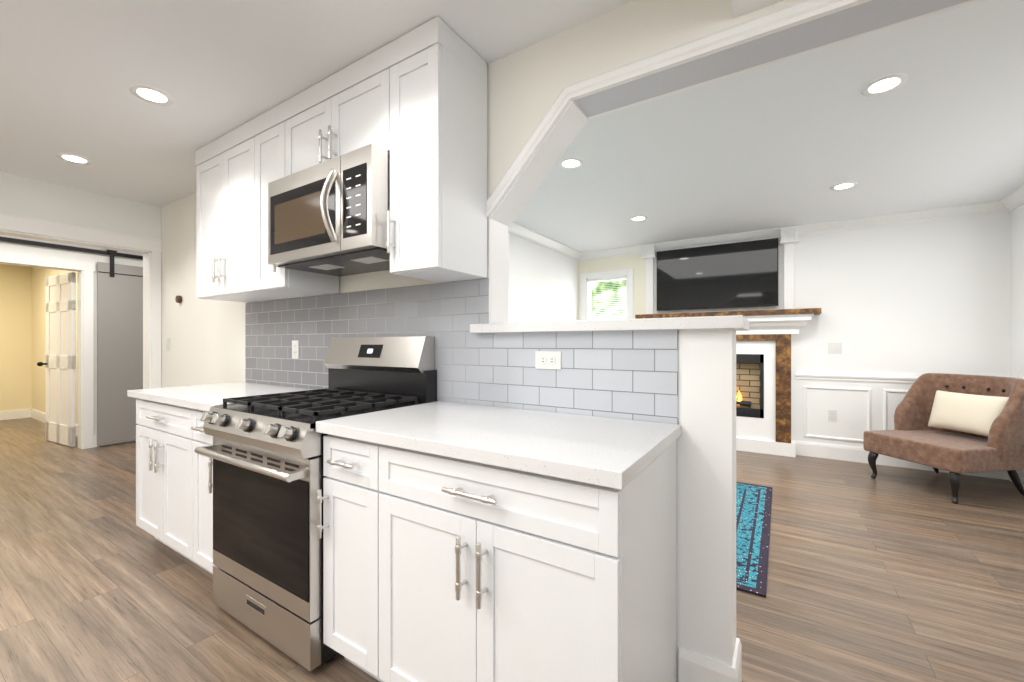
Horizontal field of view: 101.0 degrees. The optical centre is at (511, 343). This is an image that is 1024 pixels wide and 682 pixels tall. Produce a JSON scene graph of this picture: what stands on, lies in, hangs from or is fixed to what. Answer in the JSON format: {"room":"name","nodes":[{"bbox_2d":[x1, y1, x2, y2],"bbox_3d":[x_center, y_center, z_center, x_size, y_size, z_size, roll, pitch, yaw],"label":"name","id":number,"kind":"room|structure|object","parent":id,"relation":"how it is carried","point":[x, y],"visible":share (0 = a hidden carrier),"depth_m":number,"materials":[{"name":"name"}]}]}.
{"room":"kitchen and living room","nodes":[
{"label":"kitchen and living room","id":0,"kind":"room"},
{"bbox_2d":[0,264,31,410],"bbox_3d":[-8.809,-0.028,5.482,0.150,2.450,3.800,0,0,33],"label":"wall","id":1,"kind":"structure","parent":0,"point":[15,337],"depth_m":6.74,"materials":[{"name":"beige paint"}]},
{"bbox_2d":[32,267,77,424],"bbox_3d":[-6.332,-0.028,6.020,3.450,2.450,0.150,0,0,33],"label":"wall","id":2,"kind":"structure","parent":0,"point":[39,275],"depth_m":6.57,"materials":[{"name":"beige paint"}]},
{"bbox_2d":[0,235,142,435],"bbox_3d":[-5.410,-0.028,4.117,0.150,2.450,5.150,0,0,33],"label":"wall","id":3,"kind":"structure","parent":0,"point":[32,250],"depth_m":4.78,"materials":[{"name":"white paint"}]},
{"bbox_2d":[37,272,75,446],"bbox_3d":[-5.428,0.182,5.017,0.800,2.010,0.122,0,0,28],"label":"door","id":4,"kind":"structure","parent":3,"relation":"in","point":[60,363],"depth_m":5.01,"materials":[{"name":"white wood"}]},
{"bbox_2d":[0,236,142,445],"bbox_3d":[-4.775,0.015,4.898,0.078,2.325,2.550,0,0,33],"label":"slider","id":5,"kind":"object","parent":3,"relation":"attached to","point":[119,330],"visible":0.42,"depth_m":5.00,"materials":[{"name":"grey wood"}]},
{"bbox_2d":[0,172,160,238],"bbox_3d":[-3.808,-0.028,3.096,0.150,2.450,5.150,0,0,33],"label":"wall","id":6,"kind":"structure","parent":0,"point":[27,197],"depth_m":3.41,"materials":[{"name":"white paint"}]},
{"bbox_2d":[0,212,161,448],"bbox_3d":[-3.855,0.122,2.994,0.180,2.150,2.168,0,0,33],"label":"door frame","id":7,"kind":"structure","parent":6,"relation":"attached to","point":[149,249],"depth_m":3.44,"materials":[{"name":"white wood"}]},
{"bbox_2d":[0,417,1023,681],"bbox_3d":[-2.678,1.227,3.799,12.400,0.060,7.850,0,0,33],"label":"floor","id":8,"kind":"structure","parent":0,"point":[898,575],"depth_m":2.09,"materials":[{"name":"brown wood"}]},
{"bbox_2d":[127,382,315,574],"bbox_3d":[-1.653,0.737,2.479,1.127,0.920,0.650,0,0,33],"label":"base cabinet","id":9,"kind":"object","parent":8,"relation":"on","point":[174,491],"visible":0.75,"depth_m":2.25,"materials":[{"name":"white wood"}]},
{"bbox_2d":[194,336,436,670],"bbox_3d":[-0.875,0.581,1.939,0.754,1.232,0.727,0,0,33],"label":"range","id":10,"kind":"object","parent":8,"relation":"on","point":[265,452],"visible":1,"depth_m":1.70,"materials":[{"name":"silver metal"}]},
{"bbox_2d":[316,401,680,681],"bbox_3d":[-0.064,0.737,1.467,1.109,0.920,0.650,0,0,33],"label":"base cabinet","id":11,"kind":"object","parent":8,"relation":"on","point":[469,543],"visible":1,"depth_m":1.19,"materials":[{"name":"white wood"}]},
{"bbox_2d":[635,225,820,456],"bbox_3d":[2.379,-0.026,4.832,1.860,2.446,0.268,0,0,33],"label":"fireplace mantel","id":12,"kind":"object","parent":8,"relation":"on","point":[763,384],"visible":0.38,"depth_m":4.60,"materials":[{"name":"white wood"}]},
{"bbox_2d":[736,482,771,597],"bbox_3d":[0.772,1.191,3.314,2.140,0.010,1.780,0,0,33],"label":"rug","id":13,"kind":"object","parent":8,"relation":"on","point":[753,510],"visible":0.29,"depth_m":2.60,"materials":[{"name":"teal fabric"}]},
{"bbox_2d":[863,373,1023,503],"bbox_3d":[3.623,0.734,3.527,0.814,0.931,0.769,0,0,-10],"label":"loveseat","id":14,"kind":"object","parent":8,"relation":"on","point":[956,425],"visible":1,"depth_m":3.42,"materials":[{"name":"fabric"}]},
{"bbox_2d":[927,390,1010,438],"bbox_3d":[3.755,0.572,3.490,0.150,0.360,0.540,16,-2,-7],"label":"pillow","id":15,"kind":"object","parent":14,"relation":"on","point":[969,413],"depth_m":3.44,"materials":[{"name":"beige fabric"}]},
{"bbox_2d":[0,0,1023,251],"bbox_3d":[-2.678,-1.283,3.799,12.400,0.060,7.850,0,0,33],"label":"ceiling","id":16,"kind":"structure","parent":0,"point":[786,142],"depth_m":2.27,"materials":[{"name":"white paint"}]},
{"bbox_2d":[56,153,91,164],"bbox_3d":[-2.958,-1.250,2.857,0.170,0.006,0.170,0,0,33],"label":"recessed light","id":17,"kind":"object","parent":16,"relation":"in","point":[73,158],"visible":0.98,"depth_m":2.85,"materials":[{"name":"white plastic"}]},
{"bbox_2d":[129,85,173,105],"bbox_3d":[-1.811,-1.250,2.126,0.170,0.006,0.170,0,0,33],"label":"recessed light","id":18,"kind":"object","parent":16,"relation":"in","point":[149,94],"visible":1,"depth_m":2.12,"materials":[{"name":"white plastic"}]},
{"bbox_2d":[559,158,582,168],"bbox_3d":[0.408,-1.250,2.930,0.170,0.006,0.170,0,0,33],"label":"recessed light","id":19,"kind":"object","parent":16,"relation":"in","point":[570,163],"visible":1,"depth_m":2.93,"materials":[{"name":"white plastic"}]},
{"bbox_2d":[630,216,647,220],"bbox_3d":[1.266,-1.250,4.221,0.170,0.006,0.170,0,0,33],"label":"recessed light","id":20,"kind":"object","parent":16,"relation":"in","point":[639,218],"visible":0.92,"depth_m":4.21,"materials":[{"name":"white"}]},
{"bbox_2d":[731,0,782,17],"bbox_3d":[0.536,-1.153,-0.620,1.828,0.199,3.548,0,0,33],"label":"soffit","id":21,"kind":"structure","parent":16,"relation":"attached to","point":[741,7],"depth_m":1.31,"materials":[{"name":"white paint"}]},
{"bbox_2d":[830,182,857,189],"bbox_3d":[2.632,-1.250,3.350,0.170,0.006,0.170,0,0,33],"label":"recessed light","id":22,"kind":"object","parent":16,"relation":"in","point":[844,185],"visible":0.98,"depth_m":3.35,"materials":[{"name":"white plastic"}]},
{"bbox_2d":[861,74,907,95],"bbox_3d":[1.800,-1.250,2.043,0.170,0.006,0.170,0,0,33],"label":"recessed light","id":23,"kind":"object","parent":16,"relation":"in","point":[884,84],"visible":1,"depth_m":2.03,"materials":[{"name":"white plastic"}]},
{"bbox_2d":[508,232,577,322],"bbox_3d":[-0.118,-0.028,4.421,0.150,2.450,3.950,0,0,33],"label":"wall","id":24,"kind":"structure","parent":0,"point":[542,284],"depth_m":4.97,"materials":[{"name":"white paint"}]},
{"bbox_2d":[508,222,583,260],"bbox_3d":[-0.089,-1.207,4.248,0.085,0.092,3.690,0,0,33],"label":"crown molding","id":25,"kind":"structure","parent":24,"relation":"attached to","point":[516,229],"depth_m":4.97,"materials":[{"name":"white wood"}]},
{"bbox_2d":[161,0,969,681],"bbox_3d":[-0.503,-0.028,2.235,6.650,2.450,0.150,0,0,33],"label":"wall","id":26,"kind":"structure","parent":0,"point":[525,86],"depth_m":1.48,"materials":[{"name":"white paint"}]},
{"bbox_2d":[166,338,169,350],"bbox_3d":[-3.080,0.007,3.783,0.072,0.116,0.008,0,0,33],"label":"light switch","id":27,"kind":"object","parent":26,"relation":"attached to","point":[167,344],"visible":1,"depth_m":3.78,"materials":[{"name":"white plastic"}]},
{"bbox_2d":[175,295,181,302],"bbox_3d":[-2.866,-0.383,3.634,0.063,0.063,0.030,0,0,33],"label":"thermostat","id":28,"kind":"object","parent":26,"relation":"attached to","point":[178,298],"visible":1,"depth_m":3.62,"materials":[{"name":"brown plastic"}]},
{"bbox_2d":[195,116,306,302],"bbox_3d":[-1.631,-0.771,2.662,0.788,0.957,0.318,0,0,33],"label":"upper cabinet","id":29,"kind":"object","parent":26,"relation":"attached to","point":[227,167],"depth_m":2.51,"materials":[{"name":"white wood"}]},
{"bbox_2d":[259,102,338,295],"bbox_3d":[-1.242,-0.771,2.414,0.366,0.957,0.318,0,0,33],"label":"upper cabinet","id":30,"kind":"object","parent":26,"relation":"attached to","point":[276,280],"depth_m":2.29,"materials":[{"name":"white wood"}]},
{"bbox_2d":[283,45,386,176],"bbox_3d":[-0.757,-1.027,2.105,0.784,0.445,0.318,0,0,33],"label":"upper cabinet","id":31,"kind":"object","parent":26,"relation":"attached to","point":[345,111],"depth_m":1.94,"materials":[{"name":"white wood"}]},
{"bbox_2d":[268,144,389,276],"bbox_3d":[-0.799,-0.593,2.038,0.776,0.416,0.478,0,0,33],"label":"over-the-range microwave","id":32,"kind":"object","parent":31,"relation":"attached to","point":[327,217],"visible":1,"depth_m":1.85,"materials":[{"name":"silver metal"}]},
{"bbox_2d":[386,16,486,282],"bbox_3d":[-0.311,-0.771,1.821,0.275,0.957,0.318,0,0,33],"label":"upper cabinet","id":33,"kind":"object","parent":26,"relation":"attached to","point":[413,102],"depth_m":1.71,"materials":[{"name":"white wood"}]},
{"bbox_2d":[245,278,677,423],"bbox_3d":[-0.672,0.002,2.249,2.950,0.590,0.008,0,0,33],"label":"tile backsplash","id":34,"kind":"structure","parent":26,"relation":"attached to","point":[629,375],"depth_m":1.92,"materials":[{"name":"grey tile"}]},
{"bbox_2d":[292,340,298,358],"bbox_3d":[-1.381,0.037,2.691,0.072,0.116,0.008,0,0,33],"label":"outlet","id":35,"kind":"object","parent":34,"relation":"attached to","point":[295,349],"visible":1,"depth_m":2.68,"materials":[{"name":"white plastic"}]},
{"bbox_2d":[535,351,560,369],"bbox_3d":[0.146,0.067,1.718,0.116,0.072,0.008,0,0,33],"label":"outlet","id":36,"kind":"object","parent":34,"relation":"attached to","point":[547,359],"visible":1,"depth_m":1.72,"materials":[{"name":"white plastic"}]},
{"bbox_2d":[470,315,748,332],"bbox_3d":[0.342,-0.068,1.718,1.071,0.040,0.295,0,0,33],"label":"sill","id":37,"kind":"structure","parent":26,"relation":"on","point":[739,323],"depth_m":1.51,"materials":[{"name":"stone"}]},
{"bbox_2d":[678,638,741,681],"bbox_3d":[-0.141,1.122,2.094,2.252,0.150,0.032,0,0,33],"label":"baseboard","id":38,"kind":"structure","parent":26,"relation":"attached to","point":[694,667],"depth_m":1.41,"materials":[{"name":"white wood"}]},
{"bbox_2d":[486,0,981,322],"bbox_3d":[0.960,0.012,1.304,2.502,2.070,0.194,0,0,33],"label":"trim","id":39,"kind":"structure","parent":26,"relation":"attached to","point":[569,124],"depth_m":1.69,"materials":[{"name":"white wood"}]},
{"bbox_2d":[578,212,1009,447],"bbox_3d":[2.695,-0.028,4.881,4.400,2.450,0.150,0,0,33],"label":"wall","id":40,"kind":"structure","parent":0,"point":[933,296],"depth_m":4.16,"materials":[{"name":"white paint"}]},
{"bbox_2d":[581,268,632,319],"bbox_3d":[1.298,-0.341,5.742,0.770,1.275,0.200,0,0,33],"label":"window","id":41,"kind":"structure","parent":40,"relation":"in","point":[586,294],"depth_m":5.73,"materials":[{"name":"white wood"}]},
{"bbox_2d":[588,277,625,319],"bbox_3d":[1.293,-0.365,5.733,0.536,1.032,0.040,0,0,33],"label":"window blinds","id":42,"kind":"object","parent":41,"relation":"attached to","point":[608,279],"visible":0.4,"depth_m":5.72,"materials":[{"name":"white plastic"}]},
{"bbox_2d":[657,238,777,310],"bbox_3d":[2.366,-0.780,4.956,1.285,0.735,0.074,0,0,33],"label":"tv","id":43,"kind":"object","parent":40,"relation":"attached to","point":[737,275],"visible":1,"depth_m":4.89,"materials":[{"name":"black glass"}]},
{"bbox_2d":[584,201,995,259],"bbox_3d":[2.631,-1.207,4.782,4.100,0.092,0.085,0,0,33],"label":"crown molding","id":44,"kind":"structure","parent":40,"relation":"attached to","point":[984,208],"depth_m":4.37,"materials":[{"name":"white wood"}]},
{"bbox_2d":[828,410,836,421],"bbox_3d":[3.327,0.747,4.385,0.072,0.116,0.008,0,0,33],"label":"outlet","id":45,"kind":"object","parent":40,"relation":"attached to","point":[832,415],"visible":1,"depth_m":4.38,"materials":[{"name":"white plastic"}]},
{"bbox_2d":[828,343,841,353],"bbox_3d":[3.344,0.047,4.374,0.116,0.116,0.008,0,0,33],"label":"light switch","id":46,"kind":"object","parent":40,"relation":"attached to","point":[834,348],"visible":1,"depth_m":4.37,"materials":[{"name":"white plastic"}]},
{"bbox_2d":[796,371,921,442],"bbox_3d":[3.627,0.659,3.985,1.565,0.735,0.360,0,0,33],"label":"trim","id":47,"kind":"structure","parent":40,"relation":"attached to","point":[876,377],"depth_m":4.27,"materials":[{"name":"white wood"}]},
{"bbox_2d":[791,440,1006,479],"bbox_3d":[2.650,1.122,4.811,4.100,0.150,0.016,0,0,33],"label":"baseboard","id":48,"kind":"structure","parent":40,"relation":"attached to","point":[819,450],"depth_m":4.28,"materials":[{"name":"white wood"}]},
{"bbox_2d":[1010,204,1023,469],"bbox_3d":[2.392,-0.028,0.451,0.150,2.450,7.650,0,0,33],"label":"wall","id":49,"kind":"structure","parent":0,"point":[1016,292],"depth_m":3.60,"materials":[{"name":"white paint"}]},
{"bbox_2d":[996,185,1023,212],"bbox_3d":[3.297,-1.207,2.091,0.085,0.092,3.690,0,0,33],"label":"crown molding","id":50,"kind":"structure","parent":49,"relation":"attached to","point":[1012,201],"depth_m":3.60,"materials":[{"name":"white wood"}]},
{"bbox_2d":[1007,469,1023,486],"bbox_3d":[3.346,1.122,2.103,0.016,0.150,3.764,0,0,33],"label":"baseboard","id":51,"kind":"structure","parent":49,"relation":"attached to","point":[1020,473],"depth_m":3.52,"materials":[{"name":"white wood"}]},
{"label":"outside","id":52,"kind":"structure","parent":0,"visible":0},
{"bbox_2d":[591,280,625,319],"bbox_3d":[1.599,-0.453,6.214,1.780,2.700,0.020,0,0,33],"label":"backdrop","id":53,"kind":"structure","parent":52,"point":[617,294],"depth_m":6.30,"materials":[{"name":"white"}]}
]}

